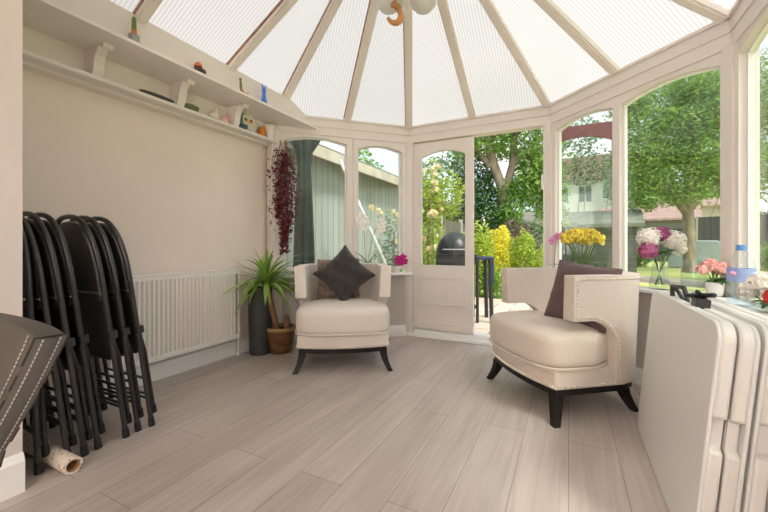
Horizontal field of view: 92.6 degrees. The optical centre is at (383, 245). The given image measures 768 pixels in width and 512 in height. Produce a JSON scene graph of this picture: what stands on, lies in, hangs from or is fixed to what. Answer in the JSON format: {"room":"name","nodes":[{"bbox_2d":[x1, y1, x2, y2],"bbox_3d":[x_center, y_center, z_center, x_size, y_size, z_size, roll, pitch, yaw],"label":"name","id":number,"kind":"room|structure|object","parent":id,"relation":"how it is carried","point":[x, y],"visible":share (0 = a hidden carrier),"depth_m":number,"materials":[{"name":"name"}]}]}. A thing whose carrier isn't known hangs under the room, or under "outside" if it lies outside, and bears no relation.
{"room":"sunroom","nodes":[
{"label":"sunroom","id":0,"kind":"room"},
{"bbox_2d":[0,0,22,457],"bbox_3d":[-2.609,-0.310,0.238,0.865,2.620,3.280,0,0,27],"label":"wall","id":1,"kind":"structure","parent":0,"point":[11,11],"depth_m":1.48,"materials":[{"name":"paint"}]},
{"bbox_2d":[0,452,24,501],"bbox_3d":[-2.212,0.922,0.038,0.024,0.155,3.280,0,0,27],"label":"baseboard","id":2,"kind":"structure","parent":1,"relation":"attached to","point":[12,470],"depth_m":1.47,"materials":[{"name":"white"}]},
{"bbox_2d":[23,69,266,392],"bbox_3d":[-1.715,-0.250,2.844,0.120,2.500,2.180,0,0,27],"label":"wall","id":3,"kind":"structure","parent":0,"point":[179,195],"depth_m":2.68,"materials":[{"name":"paint"}]},
{"bbox_2d":[85,42,113,76],"bbox_3d":[-1.737,-1.125,2.239,0.215,0.160,0.056,0,0,27],"label":"trim","id":4,"kind":"structure","parent":3,"relation":"attached to","point":[95,56],"depth_m":2.23,"materials":[{"name":"white paint"}]},
{"bbox_2d":[26,337,248,422],"bbox_3d":[-1.657,0.938,2.806,0.018,0.125,2.165,0,0,27],"label":"baseboard","id":5,"kind":"structure","parent":3,"relation":"attached to","point":[177,365],"depth_m":2.94,"materials":[{"name":"white"}]},
{"bbox_2d":[23,26,277,147],"bbox_3d":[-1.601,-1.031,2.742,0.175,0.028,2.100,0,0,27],"label":"trim","id":6,"kind":"structure","parent":3,"relation":"attached to","point":[28,56],"depth_m":2.44,"materials":[{"name":"white paint"}]},
{"bbox_2d":[139,89,173,102],"bbox_3d":[-1.604,-1.055,2.598,0.065,0.020,0.245,0,0,27],"label":"tray","id":7,"kind":"object","parent":6,"relation":"on","point":[141,90],"visible":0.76,"depth_m":2.57,"materials":[{"name":"grey"}]},
{"bbox_2d":[208,103,219,118],"bbox_3d":[-1.411,-1.118,3.049,0.076,0.147,0.100,0,0,27],"label":"rabbit figurine","id":8,"kind":"object","parent":6,"relation":"on","point":[215,114],"visible":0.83,"depth_m":3.03,"materials":[{"name":"beige"}]},
{"bbox_2d":[242,113,257,131],"bbox_3d":[-1.236,-1.140,3.376,0.048,0.180,0.184,0,0,27],"label":"owl figurine","id":9,"kind":"object","parent":6,"relation":"on","point":[248,120],"visible":0.88,"depth_m":3.39,"materials":[{"name":"beige"}]},
{"bbox_2d":[265,124,274,138],"bbox_3d":[-1.121,-1.113,3.603,0.096,0.135,0.096,0,0,27],"label":"vase","id":10,"kind":"object","parent":6,"relation":"on","point":[269,128],"visible":0.8,"depth_m":3.57,"materials":[{"name":"white ceramic"}]},
{"bbox_2d":[99,268,239,373],"bbox_3d":[-1.576,0.601,2.869,0.094,0.799,1.129,0,0,27],"label":"radiator","id":11,"kind":"object","parent":3,"relation":"attached to","point":[182,312],"visible":0.76,"depth_m":2.84,"materials":[{"name":"white metal"}]},
{"bbox_2d":[132,268,238,277],"bbox_3d":[-1.581,0.209,2.846,0.082,0.016,1.065,0,0,27],"label":"grille","id":12,"kind":"object","parent":11,"relation":"attached to","point":[234,270],"depth_m":2.88,"materials":[{"name":"white metal"}]},
{"bbox_2d":[23,0,317,128],"bbox_3d":[-1.414,-1.215,2.824,0.435,0.020,2.415,0,0,27],"label":"shelf","id":13,"kind":"object","parent":3,"relation":"attached to","point":[51,19],"depth_m":2.36,"materials":[{"name":"white paint"}]},
{"bbox_2d":[128,17,139,42],"bbox_3d":[-1.513,-1.306,2.222,0.056,0.162,0.062,0,0,27],"label":"cactus figurine","id":14,"kind":"object","parent":13,"relation":"on","point":[133,35],"visible":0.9,"depth_m":2.21,"materials":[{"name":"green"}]},
{"bbox_2d":[128,33,139,42],"bbox_3d":[-1.513,-1.251,2.222,0.056,0.052,0.062,0,0,27],"label":"pot","id":15,"kind":"object","parent":14,"relation":"attached to","point":[133,36],"depth_m":2.20,"materials":[{"name":"grey"}]},
{"bbox_2d":[49,0,304,120],"bbox_3d":[-1.324,-1.334,2.742,0.030,0.222,2.350,0,0,27],"label":"wall","id":16,"kind":"structure","parent":3,"relation":"attached to","point":[106,13],"depth_m":2.47,"materials":[{"name":"paint"}]},
{"bbox_2d":[170,79,194,106],"bbox_3d":[-1.494,-1.125,2.721,0.215,0.160,0.056,0,0,27],"label":"trim","id":17,"kind":"structure","parent":3,"relation":"attached to","point":[178,91],"depth_m":2.71,"materials":[{"name":"white paint"}]},
{"bbox_2d":[226,104,248,126],"bbox_3d":[-1.265,-1.125,3.177,0.215,0.160,0.056,0,0,27],"label":"trim","id":18,"kind":"structure","parent":3,"relation":"attached to","point":[234,112],"depth_m":3.17,"materials":[{"name":"white paint"}]},
{"bbox_2d":[263,140,301,254],"bbox_3d":[-0.992,-0.472,3.622,0.368,1.137,0.305,0,0,14],"label":"garland","id":19,"kind":"object","parent":3,"relation":"hanging from","point":[286,223],"visible":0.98,"depth_m":3.60,"materials":[{"name":"red"}]},
{"bbox_2d":[274,115,409,142],"bbox_3d":[-0.410,-1.241,3.931,1.496,0.182,0.136,0,0,-18],"label":"trim","id":20,"kind":"structure","parent":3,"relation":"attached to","point":[334,127],"depth_m":3.90,"materials":[{"name":"paint"}]},
{"bbox_2d":[0,336,668,511],"bbox_3d":[-0.534,1.050,0.996,3.850,0.100,6.500,0,0,27],"label":"floor","id":21,"kind":"structure","parent":0,"point":[346,432],"depth_m":1.83,"materials":[{"name":"laminate"}]},
{"bbox_2d":[0,313,69,467],"bbox_3d":[-1.010,0.577,0.667,0.505,0.847,0.535,0,0,15],"label":"dining chair","id":22,"kind":"object","parent":21,"relation":"on","point":[29,348],"visible":1,"depth_m":0.81,"materials":[{"name":"brown leather"}]},
{"bbox_2d":[23,226,49,474],"bbox_3d":[-1.723,0.412,1.717,0.502,1.172,0.102,0,0,28],"label":"folding chair","id":23,"kind":"object","parent":21,"relation":"on","point":[38,410],"visible":0.27,"depth_m":1.60,"materials":[{"name":"black"}]},
{"bbox_2d":[23,216,76,452],"bbox_3d":[-1.691,0.416,1.765,0.502,1.167,0.185,0,0,28],"label":"folding chair","id":24,"kind":"object","parent":21,"relation":"on","point":[41,302],"visible":0.41,"depth_m":1.66,"materials":[{"name":"black metal"}]},
{"bbox_2d":[23,429,82,474],"bbox_3d":[-1.675,0.963,1.766,0.700,0.073,0.073,0,0,27],"label":"paper roll","id":25,"kind":"object","parent":21,"relation":"on","point":[62,460],"visible":0.55,"depth_m":1.64,"materials":[{"name":"paper"}]},
{"bbox_2d":[23,211,92,456],"bbox_3d":[-1.659,0.417,1.810,0.502,1.166,0.194,0,0,27],"label":"folding chair","id":26,"kind":"object","parent":21,"relation":"on","point":[58,312],"visible":0.46,"depth_m":1.70,"materials":[{"name":"black metal"}]},
{"bbox_2d":[27,212,105,449],"bbox_3d":[-1.643,0.417,1.867,0.502,1.165,0.198,0,0,27],"label":"folding chair","id":27,"kind":"object","parent":21,"relation":"on","point":[82,352],"visible":0.44,"depth_m":1.76,"materials":[{"name":"black metal"}]},
{"bbox_2d":[56,214,131,438],"bbox_3d":[-1.583,0.418,1.968,0.502,1.164,0.206,0,0,27],"label":"folding chair","id":28,"kind":"object","parent":21,"relation":"on","point":[83,248],"visible":0.61,"depth_m":1.88,"materials":[{"name":"black metal"}]},
{"bbox_2d":[69,215,143,431],"bbox_3d":[-1.564,0.418,2.030,0.502,1.164,0.210,0,0,26],"label":"folding chair","id":29,"kind":"object","parent":21,"relation":"on","point":[107,257],"visible":0.43,"depth_m":1.92,"materials":[{"name":"black metal"}]},
{"bbox_2d":[84,216,156,426],"bbox_3d":[-1.528,0.419,2.084,0.502,1.163,0.213,0,0,26],"label":"folding chair","id":30,"kind":"object","parent":21,"relation":"on","point":[125,278],"visible":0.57,"depth_m":1.98,"materials":[{"name":"black metal"}]},
{"bbox_2d":[248,286,272,355],"bbox_3d":[-1.157,0.693,3.431,0.220,0.615,0.220,0,0,27],"label":"planter","id":31,"kind":"object","parent":21,"relation":"on","point":[259,317],"visible":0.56,"depth_m":3.34,"materials":[{"name":"ceramic"}]},
{"bbox_2d":[220,249,314,354],"bbox_3d":[-0.970,0.509,3.232,0.781,0.982,0.779,0,0,-14],"label":"yucca","id":32,"kind":"object","parent":21,"relation":"on","point":[281,335],"visible":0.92,"depth_m":3.29,"materials":[{"name":"green plant"}]},
{"bbox_2d":[267,323,295,354],"bbox_3d":[-0.978,0.877,3.475,0.290,0.245,0.290,0,0,27],"label":"pot","id":33,"kind":"object","parent":21,"relation":"on","point":[281,335],"depth_m":3.37,"materials":[{"name":"brown ceramic"}]},
{"bbox_2d":[292,263,392,374],"bbox_3d":[-0.355,0.584,3.229,0.808,0.833,0.803,0,0,-6],"label":"armchair","id":34,"kind":"object","parent":21,"relation":"on","point":[352,325],"visible":0.93,"depth_m":2.90,"materials":[{"name":"beige fabric"}]},
{"bbox_2d":[317,259,359,299],"bbox_3d":[-0.415,0.310,3.349,0.387,0.375,0.188,0,0,-7],"label":"cushion","id":35,"kind":"object","parent":34,"relation":"on","point":[323,292],"visible":0.24,"depth_m":3.28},
{"bbox_2d":[296,298,389,333],"bbox_3d":[-0.347,0.585,3.151,0.764,0.254,0.635,0,0,-6],"label":"seat cushion","id":36,"kind":"object","parent":34,"relation":"on","point":[352,315],"depth_m":2.87,"materials":[{"name":"beige fabric"}]},
{"bbox_2d":[312,245,375,300],"bbox_3d":[-0.344,0.248,3.191,0.533,0.519,0.241,0,0,-22],"label":"cushion","id":37,"kind":"object","parent":34,"relation":"on","point":[343,274],"visible":0.95,"depth_m":3.13,"materials":[{"name":"fabric"}]},
{"bbox_2d":[486,267,640,427],"bbox_3d":[1.185,0.584,2.466,0.803,0.833,0.808,0,0,-12],"label":"armchair","id":38,"kind":"object","parent":21,"relation":"on","point":[559,357],"visible":0.94,"depth_m":2.12,"materials":[{"name":"beige fabric"}]},
{"bbox_2d":[490,310,607,367],"bbox_3d":[1.108,0.585,2.451,0.635,0.254,0.764,0,0,-12],"label":"seat cushion","id":39,"kind":"object","parent":38,"relation":"on","point":[534,339],"depth_m":2.14,"materials":[{"name":"beige fabric"}]},
{"bbox_2d":[544,260,622,333],"bbox_3d":[1.234,0.300,2.300,0.205,0.417,0.432,0,0,-34],"label":"cushion","id":40,"kind":"object","parent":38,"relation":"on","point":[554,308],"visible":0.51,"depth_m":2.33,"materials":[{"name":"fabric"}]},
{"bbox_2d":[638,284,760,511],"bbox_3d":[1.247,0.587,1.544,0.169,0.836,1.000,0,0,27],"label":"folding table","id":41,"kind":"object","parent":21,"relation":"on","point":[700,369],"visible":1,"depth_m":1.23,"materials":[{"name":"white"}]},
{"bbox_2d":[681,291,767,511],"bbox_3d":[1.350,0.618,1.504,0.169,0.773,1.000,0,0,27],"label":"folding table","id":42,"kind":"object","parent":21,"relation":"on","point":[754,498],"visible":0.25,"depth_m":1.08,"materials":[{"name":"white"}]},
{"bbox_2d":[282,275,404,329],"bbox_3d":[-0.415,0.657,3.948,1.475,0.685,0.100,0,0,-18],"label":"wall","id":43,"kind":"structure","parent":0,"point":[395,302],"depth_m":4.06,"materials":[{"name":"paint"}]},
{"bbox_2d":[267,129,281,322],"bbox_3d":[-1.100,-0.080,3.699,0.110,2.160,0.126,0,0,-41],"label":"trim","id":44,"kind":"structure","parent":43,"relation":"attached to","point":[273,240],"depth_m":3.65,"materials":[{"name":"paint"}]},
{"bbox_2d":[277,272,412,278],"bbox_3d":[-0.386,0.304,3.858,1.435,0.028,0.150,0,0,-18],"label":"windowsill","id":45,"kind":"structure","parent":43,"relation":"in","point":[399,273],"depth_m":3.95,"materials":[{"name":"white"}]},
{"bbox_2d":[282,132,350,271],"bbox_3d":[-0.714,-0.445,3.838,0.740,1.410,0.075,0,0,-18],"label":"window","id":46,"kind":"structure","parent":45,"relation":"on","point":[345,142],"depth_m":3.91,"materials":[{"name":"paint"}]},
{"bbox_2d":[354,212,387,262],"bbox_3d":[-0.142,-0.034,3.903,0.435,0.648,0.120,0,0,1],"label":"orchid","id":47,"kind":"object","parent":45,"relation":"on","point":[361,221],"visible":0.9,"depth_m":3.88,"materials":[{"name":"white plant"}]},
{"bbox_2d":[351,138,405,268],"bbox_3d":[-0.057,-0.445,4.042,0.635,1.410,0.093,0,0,-18],"label":"window","id":48,"kind":"structure","parent":45,"relation":"on","point":[357,145],"depth_m":4.04,"materials":[{"name":"paint"}]},
{"bbox_2d":[387,253,407,272],"bbox_3d":[0.126,0.184,4.007,0.268,0.212,0.106,0,0,-7],"label":"orchid","id":49,"kind":"object","parent":45,"relation":"on","point":[400,260],"visible":0.97,"depth_m":3.98,"materials":[{"name":"pink plant"}]},
{"bbox_2d":[293,325,405,344],"bbox_3d":[-0.417,0.940,3.885,1.393,0.120,0.018,0,0,-18],"label":"baseboard","id":50,"kind":"structure","parent":43,"relation":"attached to","point":[395,330],"depth_m":4.06,"materials":[{"name":"white"}]},
{"bbox_2d":[405,142,411,332],"bbox_3d":[0.284,-0.080,4.150,0.100,2.160,0.126,0,0,4],"label":"trim","id":51,"kind":"structure","parent":43,"relation":"attached to","point":[408,278],"depth_m":4.09,"materials":[{"name":"paint"}]},
{"bbox_2d":[413,137,473,334],"bbox_3d":[0.636,-0.107,3.964,0.660,2.055,0.065,0,0,27],"label":"door","id":52,"kind":"structure","parent":43,"relation":"in","point":[443,294],"depth_m":3.93,"materials":[{"name":"paint"}]},
{"bbox_2d":[406,328,492,345],"bbox_3d":[0.942,0.963,3.830,1.480,0.075,0.170,0,0,27],"label":"trim","id":53,"kind":"structure","parent":43,"relation":"attached to","point":[477,338],"depth_m":3.88,"materials":[{"name":"white"}]},
{"bbox_2d":[412,125,544,332],"bbox_3d":[0.942,-0.075,3.830,1.500,2.150,0.110,0,0,27],"label":"trim","id":54,"kind":"structure","parent":43,"relation":"attached to","point":[543,125],"depth_m":4.08,"materials":[{"name":"paint"}]},
{"bbox_2d":[110,0,736,128],"bbox_3d":[0.216,-1.867,2.400,3.475,1.126,3.142,0,0,27],"label":"ceiling","id":55,"kind":"structure","parent":0,"point":[339,59],"depth_m":3.01,"materials":[{"name":"white"}]},
{"bbox_2d":[375,0,436,25],"bbox_3d":[0.113,-1.804,2.256,0.377,0.911,0.400,0,0,27],"label":"pendant light","id":56,"kind":"object","parent":55,"relation":"hanging from","point":[388,7],"visible":1,"depth_m":2.26,"materials":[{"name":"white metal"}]},
{"bbox_2d":[409,105,548,143],"bbox_3d":[0.940,-1.241,3.828,1.500,0.182,0.136,0,0,27],"label":"trim","id":57,"kind":"structure","parent":0,"point":[530,118],"depth_m":3.74,"materials":[{"name":"paint"}]},
{"bbox_2d":[474,297,531,333],"bbox_3d":[0.400,1.200,6.381,6.980,0.200,4.040,0,0,27],"label":"ground","id":58,"kind":"structure","parent":0,"point":[483,327],"depth_m":6.36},
{"bbox_2d":[282,141,397,274],"bbox_3d":[-1.964,-0.555,7.144,3.630,3.310,5.000,0,0,27],"label":"building","id":59,"kind":"object","parent":58,"relation":"on","point":[378,187],"visible":0.19,"depth_m":6.16,"materials":[{"name":"wood"}]},
{"bbox_2d":[339,159,386,263],"bbox_3d":[-0.118,-0.069,5.114,1.141,2.360,0.051,0,0,20],"label":"leaning pole","id":60,"kind":"object","parent":58,"relation":"on","point":[340,160],"visible":0.33,"depth_m":5.11,"materials":[{"name":"white"}]},
{"bbox_2d":[369,204,403,271],"bbox_3d":[0.084,0.233,5.321,0.688,1.737,0.607,0,0,27],"label":"rose bush","id":61,"kind":"object","parent":58,"relation":"on","point":[394,240],"visible":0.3,"depth_m":5.23,"materials":[{"name":"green plant"}]},
{"bbox_2d":[427,209,437,264],"bbox_3d":[0.703,0.285,5.298,0.165,1.631,0.157,0,0,27],"label":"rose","id":62,"kind":"object","parent":58,"relation":"on","point":[433,213],"visible":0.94,"depth_m":5.28,"materials":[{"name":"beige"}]},
{"bbox_2d":[423,156,464,264],"bbox_3d":[0.949,-0.249,6.816,1.205,2.710,0.900,0,0,-33],"label":"climbing rose","id":63,"kind":"object","parent":58,"relation":"on","point":[436,202],"visible":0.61,"depth_m":6.62,"materials":[{"name":"green plant"}]},
{"bbox_2d":[435,232,493,322],"bbox_3d":[1.185,0.443,5.468,0.812,1.316,0.592,0,0,6],"label":"barbecue","id":64,"kind":"object","parent":58,"relation":"on","point":[450,250],"visible":0.55,"depth_m":5.26,"materials":[{"name":"grey"}]},
{"bbox_2d":[436,232,474,265],"bbox_3d":[1.069,0.130,5.506,0.567,0.690,0.537,0,0,12],"label":"hood","id":65,"kind":"object","parent":64,"relation":"attached to","point":[450,250],"depth_m":5.27,"materials":[{"name":"metal"}]},
{"bbox_2d":[402,261,767,299],"bbox_3d":[13.017,1.260,20.318,85.000,0.280,72.000,0,0,27],"label":"lawn","id":66,"kind":"structure","parent":0,"point":[674,273],"depth_m":13.93,"materials":[{"name":"green plant"}]},
{"bbox_2d":[358,149,383,168],"bbox_3d":[-0.866,-1.958,17.393,1.861,6.125,1.366,0,0,6],"label":"tree","id":67,"kind":"object","parent":66,"relation":"on","point":[367,151],"visible":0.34,"depth_m":17.20,"materials":[{"name":"green plant"}]},
{"bbox_2d":[423,215,464,261],"bbox_3d":[1.959,0.125,10.908,0.110,1.950,5.554,0,0,29],"label":"fence","id":68,"kind":"object","parent":66,"relation":"on","point":[450,226],"visible":0.13,"depth_m":10.68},
{"bbox_2d":[424,199,481,231],"bbox_3d":[2.132,-0.386,14.033,3.514,3.009,1.762,0,0,27],"label":"hedge","id":69,"kind":"object","parent":66,"relation":"on","point":[448,216],"visible":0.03,"depth_m":13.44,"materials":[{"name":"green plant"}]},
{"bbox_2d":[423,138,496,197],"bbox_3d":[2.992,-2.068,17.089,4.746,6.364,1.649,0,0,27],"label":"birch","id":70,"kind":"object","parent":66,"relation":"on","point":[440,161],"visible":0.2,"depth_m":16.95,"materials":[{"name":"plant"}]},
{"bbox_2d":[446,149,504,267],"bbox_3d":[3.193,-1.180,13.699,2.332,4.866,2.638,0,0,-17],"label":"evergreen","id":71,"kind":"object","parent":66,"relation":"on","point":[481,195],"visible":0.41,"depth_m":13.03,"materials":[{"name":"green plant"}]},
{"bbox_2d":[463,220,495,296],"bbox_3d":[1.948,0.309,8.191,1.128,1.748,0.969,0,0,6],"label":"shrub","id":72,"kind":"object","parent":66,"relation":"on","point":[480,249],"visible":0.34,"depth_m":8.02,"materials":[{"name":"green plant"}]},
{"bbox_2d":[475,262,505,298],"bbox_3d":[2.312,0.758,7.965,0.958,0.931,0.714,0,0,27],"label":"shrub","id":73,"kind":"object","parent":66,"relation":"on","point":[496,281],"visible":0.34,"depth_m":7.87,"materials":[{"name":"green plant"}]},
{"bbox_2d":[482,225,512,288],"bbox_3d":[2.816,0.324,9.198,0.829,1.751,0.891,0,0,12],"label":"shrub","id":74,"kind":"object","parent":66,"relation":"on","point":[501,249],"visible":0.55,"depth_m":9.05,"materials":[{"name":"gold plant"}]},
{"bbox_2d":[442,129,576,267],"bbox_3d":[3.899,-2.517,13.137,5.396,7.490,3.654,0,0,31],"label":"tree","id":75,"kind":"object","parent":66,"relation":"on","point":[528,186],"visible":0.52,"depth_m":12.81,"materials":[{"name":"green plant"}]},
{"bbox_2d":[491,215,539,267],"bbox_3d":[4.050,0.100,11.400,1.579,2.123,1.051,0,0,19],"label":"shrub","id":76,"kind":"object","parent":66,"relation":"on","point":[508,223],"visible":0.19,"depth_m":11.30,"materials":[{"name":"green plant"}]},
{"bbox_2d":[503,227,535,267],"bbox_3d":[3.311,0.334,9.036,0.842,1.606,0.903,0,0,27],"label":"shrub","id":77,"kind":"object","parent":66,"relation":"on","point":[521,253],"visible":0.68,"depth_m":8.86,"materials":[{"name":"green plant"}]},
{"bbox_2d":[510,220,542,266],"bbox_3d":[4.751,0.120,12.238,1.189,2.010,1.017,0,0,27],"label":"shrub","id":78,"kind":"object","parent":66,"relation":"on","point":[534,221],"visible":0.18,"depth_m":12.04,"materials":[{"name":"green plant"}]},
{"bbox_2d":[527,243,542,267],"bbox_3d":[3.678,0.581,8.641,0.632,1.341,0.640,0,0,43],"label":"plant","id":79,"kind":"object","parent":66,"relation":"on","point":[539,261],"visible":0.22,"depth_m":8.59,"materials":[{"name":"green plant"}]},
{"bbox_2d":[516,211,576,267],"bbox_3d":[6.433,-0.155,15.170,2.200,2.510,2.500,0,0,14],"label":"garden shed","id":80,"kind":"object","parent":66,"relation":"on","point":[528,216],"visible":0.16,"depth_m":14.19,"materials":[{"name":"wood"}]},
{"bbox_2d":[514,116,611,211],"bbox_3d":[11.043,-3.332,22.023,6.452,8.891,3.071,0,0,29],"label":"tree","id":81,"kind":"object","parent":66,"relation":"on","point":[590,119],"visible":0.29,"depth_m":21.47,"materials":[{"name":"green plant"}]},
{"bbox_2d":[533,153,649,211],"bbox_3d":[24.349,-4.792,43.384,12.236,11.784,9.044,0,0,32],"label":"house","id":82,"kind":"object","parent":66,"relation":"on","point":[594,200],"visible":0.23,"depth_m":40.25,"materials":[{"name":"white"}]},
{"bbox_2d":[568,209,644,272],"bbox_3d":[9.216,-0.230,16.539,3.900,2.660,2.900,0,0,30],"label":"house","id":83,"kind":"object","parent":66,"relation":"on","point":[601,221],"visible":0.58,"depth_m":15.24,"materials":[{"name":"wood"}]},
{"bbox_2d":[637,244,651,266],"bbox_3d":[13.713,0.539,19.975,1.531,1.581,1.260,0,0,27],"label":"shrub","id":84,"kind":"object","parent":66,"relation":"on","point":[640,260],"visible":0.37,"depth_m":19.66,"materials":[{"name":"green plant"}]},
{"bbox_2d":[598,203,702,260],"bbox_3d":[20.852,-1.080,29.206,6.500,4.360,6.100,0,0,38],"label":"garage","id":85,"kind":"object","parent":66,"relation":"on","point":[670,217],"visible":0.32,"depth_m":26.47,"materials":[{"name":"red tile"}]},
{"bbox_2d":[602,48,767,272],"bbox_3d":[13.377,-3.481,15.475,8.284,9.174,4.699,0,0,-2],"label":"broadleaf tree","id":86,"kind":"object","parent":66,"relation":"on","point":[657,129],"visible":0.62,"depth_m":15.06,"materials":[{"name":"green plant"}]},
{"bbox_2d":[602,71,767,216],"bbox_3d":[27.539,-8.286,32.292,14.792,18.813,5.168,0,0,30],"label":"tree","id":87,"kind":"object","parent":66,"relation":"on","point":[761,182],"visible":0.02,"depth_m":31.97,"materials":[{"name":"green plant"}]},
{"bbox_2d":[656,187,719,216],"bbox_3d":[40.161,-3.230,48.831,9.600,8.660,7.600,0,0,36],"label":"brick house","id":88,"kind":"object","parent":66,"relation":"on","point":[707,210],"visible":0.02,"depth_m":44.85,"materials":[{"name":"beige brick"}]},
{"bbox_2d":[668,240,719,267],"bbox_3d":[15.980,0.401,18.500,2.660,1.399,1.120,0,0,38],"label":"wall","id":89,"kind":"structure","parent":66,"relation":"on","point":[706,249],"depth_m":18.02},
{"bbox_2d":[696,214,767,264],"bbox_3d":[21.537,-0.400,20.769,0.111,3.000,5.988,0,0,-41],"label":"fence","id":90,"kind":"object","parent":66,"relation":"on","point":[707,228],"visible":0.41,"depth_m":22.40,"materials":[{"name":"wood"}]},
{"bbox_2d":[760,240,767,270],"bbox_3d":[17.529,0.491,16.795,2.825,1.678,1.505,0,0,27],"label":"shrub","id":91,"kind":"object","parent":66,"relation":"on","point":[764,254],"visible":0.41,"depth_m":16.69,"materials":[{"name":"green plant"}]},
{"bbox_2d":[760,142,767,198],"bbox_3d":[12.178,-1.012,10.305,2.689,4.245,2.278,0,0,8],"label":"tree","id":92,"kind":"object","parent":66,"relation":"on","point":[764,148],"visible":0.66,"depth_m":10.87,"materials":[{"name":"green plant"}]},
{"bbox_2d":[562,121,611,141],"bbox_3d":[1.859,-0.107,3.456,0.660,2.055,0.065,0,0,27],"label":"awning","id":93,"kind":"structure","parent":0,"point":[603,129],"depth_m":3.42,"materials":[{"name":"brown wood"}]},
{"bbox_2d":[549,18,731,122],"bbox_3d":[1.824,-1.241,2.808,0.136,0.182,1.488,0,0,-18],"label":"beam","id":94,"kind":"structure","parent":0,"point":[709,40],"depth_m":2.57,"materials":[{"name":"paint"}]},
{"bbox_2d":[636,292,651,368],"bbox_3d":[1.841,0.657,2.813,0.100,0.685,1.468,0,0,-18],"label":"wall","id":95,"kind":"structure","parent":0,"point":[644,304],"depth_m":2.63,"materials":[{"name":"paint"}]},
{"bbox_2d":[545,122,553,266],"bbox_3d":[1.589,-0.080,3.493,0.126,2.160,0.100,0,0,-41],"label":"trim","id":96,"kind":"structure","parent":95,"relation":"attached to","point":[549,127],"depth_m":3.44,"materials":[{"name":"paint"}]},
{"bbox_2d":[632,367,642,385],"bbox_3d":[1.791,0.940,2.775,0.018,0.120,1.386,0,0,-18],"label":"baseboard","id":97,"kind":"structure","parent":95,"relation":"attached to","point":[639,372],"depth_m":2.64,"materials":[{"name":"white"}]},
{"bbox_2d":[639,286,728,296],"bbox_3d":[1.750,0.304,2.768,0.160,0.028,1.458,0,0,-18],"label":"window sill","id":98,"kind":"structure","parent":95,"relation":"in","point":[642,289],"depth_m":2.48,"materials":[{"name":"white"}]},
{"bbox_2d":[548,231,561,267],"bbox_3d":[1.558,0.078,3.327,0.258,0.425,0.095,0,0,13],"label":"orchid","id":99,"kind":"object","parent":98,"relation":"on","point":[552,240],"visible":0.32,"depth_m":3.30,"materials":[{"name":"pink plant"}]},
{"bbox_2d":[559,228,605,264],"bbox_3d":[1.649,0.068,3.048,0.375,0.444,0.188,0,0,-2],"label":"bouquet","id":100,"kind":"object","parent":98,"relation":"on","point":[579,235],"visible":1,"depth_m":3.01,"materials":[{"name":"yellow plant"}]},
{"bbox_2d":[554,97,615,267],"bbox_3d":[1.717,-0.445,3.148,0.075,1.410,0.654,0,0,-18],"label":"window","id":101,"kind":"structure","parent":98,"relation":"on","point":[609,105],"depth_m":3.32,"materials":[{"name":"paint"}]},
{"bbox_2d":[636,227,687,289],"bbox_3d":[1.853,0.080,2.463,0.324,0.421,0.190,0,0,2],"label":"flower vase","id":102,"kind":"object","parent":98,"relation":"on","point":[649,239],"visible":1,"depth_m":2.42,"materials":[{"name":"clear glass"}]},
{"bbox_2d":[616,52,721,287],"bbox_3d":[1.931,-0.445,2.499,0.075,1.410,0.714,0,0,-18],"label":"window","id":103,"kind":"structure","parent":98,"relation":"on","point":[713,63],"depth_m":2.77,"materials":[{"name":"paint"}]},
{"bbox_2d":[695,258,730,296],"bbox_3d":[1.922,0.179,2.129,0.194,0.221,0.124,0,0,-21],"label":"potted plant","id":104,"kind":"object","parent":98,"relation":"on","point":[716,285],"visible":0.99,"depth_m":2.11,"materials":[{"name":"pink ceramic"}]},
{"bbox_2d":[722,42,759,300],"bbox_3d":[2.044,-0.080,2.118,0.126,2.160,0.120,0,0,4],"label":"trim","id":105,"kind":"structure","parent":95,"relation":"attached to","point":[729,52],"depth_m":2.09,"materials":[{"name":"paint"}]},
{"bbox_2d":[704,281,725,296],"bbox_3d":[1.923,0.250,2.134,0.096,0.080,0.096,0,0,27],"label":"pot","id":106,"kind":"object","parent":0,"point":[710,286],"depth_m":2.10,"materials":[{"name":"white ceramic"}]},
{"bbox_2d":[726,0,767,43],"bbox_3d":[1.570,-1.241,1.158,0.136,0.182,2.180,0,0,27],"label":"trim","id":107,"kind":"structure","parent":0,"point":[743,13],"depth_m":1.97,"materials":[{"name":"paint"}]},
{"bbox_3d":[1.586,0.657,1.150,0.100,0.685,2.160,0,0,27],"label":"wall","id":108,"kind":"structure","parent":0,"visible":0},
{"bbox_2d":[716,296,767,315],"bbox_3d":[1.481,0.304,1.231,0.220,0.028,2.170,0,0,27],"label":"window sill","id":109,"kind":"structure","parent":108,"relation":"in","point":[734,300],"depth_m":1.85,"materials":[{"name":"white"}]},
{"bbox_2d":[726,245,756,306],"bbox_3d":[1.724,0.142,1.774,0.109,0.296,0.106,0,0,27],"label":"water bottle","id":110,"kind":"object","parent":109,"relation":"on","point":[732,274],"visible":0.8,"depth_m":1.75,"materials":[{"name":"plastic"}]},
{"bbox_2d":[737,6,767,298],"bbox_3d":[1.853,-0.445,1.710,0.075,1.410,0.820,0,0,27],"label":"window","id":111,"kind":"structure","parent":109,"relation":"on","point":[748,44],"depth_m":2.03,"materials":[{"name":"paint"}]},
{"bbox_2d":[737,271,767,312],"bbox_3d":[1.682,0.201,1.608,0.166,0.178,0.221,0,0,27],"label":"posy","id":112,"kind":"object","parent":109,"relation":"on","point":[754,286],"visible":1,"depth_m":1.62,"materials":[{"name":"white plant"}]},
{"bbox_3d":[-3.773,1.200,2.379,3.120,0.200,6.860,0,0,27],"label":"ground","id":113,"kind":"structure","parent":0,"visible":0},
{"bbox_2d":[289,140,320,273],"bbox_3d":[-0.973,-0.275,4.474,0.479,2.750,0.479,0,0,38],"label":"parasol","id":114,"kind":"object","parent":113,"relation":"on","point":[304,246],"visible":0.4,"depth_m":4.40,"materials":[{"name":"fabric"}]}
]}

